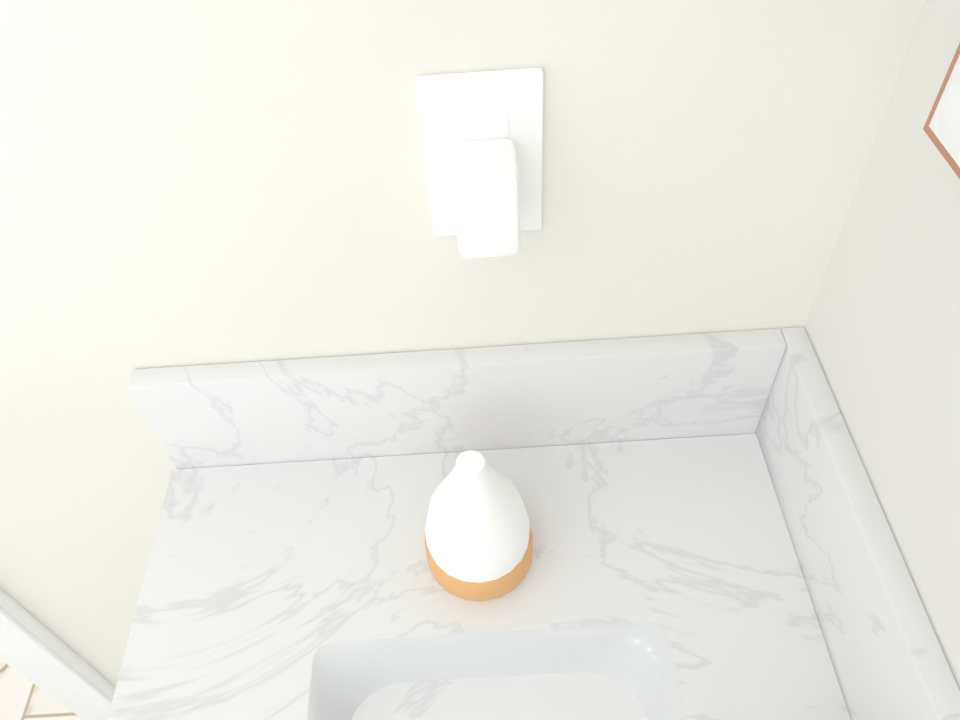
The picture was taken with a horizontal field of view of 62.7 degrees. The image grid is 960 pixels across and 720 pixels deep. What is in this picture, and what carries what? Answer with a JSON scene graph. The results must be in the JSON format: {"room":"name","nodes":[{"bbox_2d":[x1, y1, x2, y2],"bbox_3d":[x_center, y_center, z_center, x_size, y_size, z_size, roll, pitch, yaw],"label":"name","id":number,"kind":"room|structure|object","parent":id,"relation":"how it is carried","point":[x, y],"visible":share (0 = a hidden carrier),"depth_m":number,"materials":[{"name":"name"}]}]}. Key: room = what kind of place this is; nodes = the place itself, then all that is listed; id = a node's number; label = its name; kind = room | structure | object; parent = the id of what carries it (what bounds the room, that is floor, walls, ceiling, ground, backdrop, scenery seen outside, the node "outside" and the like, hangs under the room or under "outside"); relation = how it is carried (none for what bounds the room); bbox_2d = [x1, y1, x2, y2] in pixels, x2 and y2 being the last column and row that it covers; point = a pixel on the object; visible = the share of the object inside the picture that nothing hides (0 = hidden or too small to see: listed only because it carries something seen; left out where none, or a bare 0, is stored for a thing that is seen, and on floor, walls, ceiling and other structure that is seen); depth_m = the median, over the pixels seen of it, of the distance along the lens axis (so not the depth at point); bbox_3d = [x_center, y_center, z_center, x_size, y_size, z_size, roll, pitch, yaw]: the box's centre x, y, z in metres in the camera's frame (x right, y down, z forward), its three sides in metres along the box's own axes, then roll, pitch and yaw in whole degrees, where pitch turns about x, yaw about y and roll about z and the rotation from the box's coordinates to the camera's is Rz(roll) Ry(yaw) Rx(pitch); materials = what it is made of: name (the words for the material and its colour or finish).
{"room":"bathroom","nodes":[
{"label":"bathroom","id":0,"kind":"room"},
{"bbox_2d":[0,659,82,719],"bbox_3d":[-1.237,1.297,0.937,4.200,0.060,8.500,-4,49,1],"label":"floor","id":1,"kind":"structure","parent":0,"point":[22,697],"depth_m":1.45,"materials":[{"name":"tile"}]},
{"bbox_2d":[107,327,959,719],"bbox_3d":[0.021,0.643,0.725,0.568,0.990,0.872,-4,49,1],"label":"bathroom vanity","id":2,"kind":"object","parent":1,"relation":"on","point":[713,537],"visible":0.98,"depth_m":0.63,"materials":[{"name":"white stone"}]},
{"bbox_2d":[424,450,532,600],"bbox_3d":[-0.003,0.114,0.594,0.086,0.137,0.086,-4,49,1],"label":"diffuser","id":3,"kind":"object","parent":2,"relation":"on","point":[478,540],"visible":1,"depth_m":0.57,"materials":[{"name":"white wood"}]},
{"bbox_2d":[0,0,926,687],"bbox_3d":[-0.841,-0.274,0.381,2.166,2.800,0.120,-4,49,1],"label":"wall","id":4,"kind":"structure","parent":0,"point":[196,182],"depth_m":0.53,"materials":[{"name":"white paint"}]},
{"bbox_2d":[0,588,114,719],"bbox_3d":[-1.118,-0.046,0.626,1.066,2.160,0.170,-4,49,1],"label":"baseboard","id":5,"kind":"structure","parent":4,"relation":"attached to","point":[36,652],"depth_m":1.06,"materials":[{"name":"white wood"}]},
{"bbox_2d":[415,67,543,257],"bbox_3d":[0.003,-0.112,0.488,0.075,0.118,0.050,-4,49,1],"label":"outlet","id":6,"kind":"object","parent":4,"relation":"attached to","point":[482,136],"visible":1,"depth_m":0.48,"materials":[{"name":"white plastic"}]},
{"bbox_2d":[804,0,959,690],"bbox_3d":[0.394,1.454,-1.210,0.120,2.800,4.910,-4,49,1],"label":"wall","id":7,"kind":"structure","parent":0,"point":[882,327],"depth_m":0.48,"materials":[{"name":"white paint"}]},
{"bbox_2d":[923,43,959,178],"bbox_3d":[0.229,-0.123,-0.175,0.034,0.870,0.745,-4,49,1],"label":"mirror","id":8,"kind":"object","parent":7,"relation":"attached to","point":[941,128],"visible":1,"depth_m":0.37,"materials":[{"name":"gold metal"}]}
]}

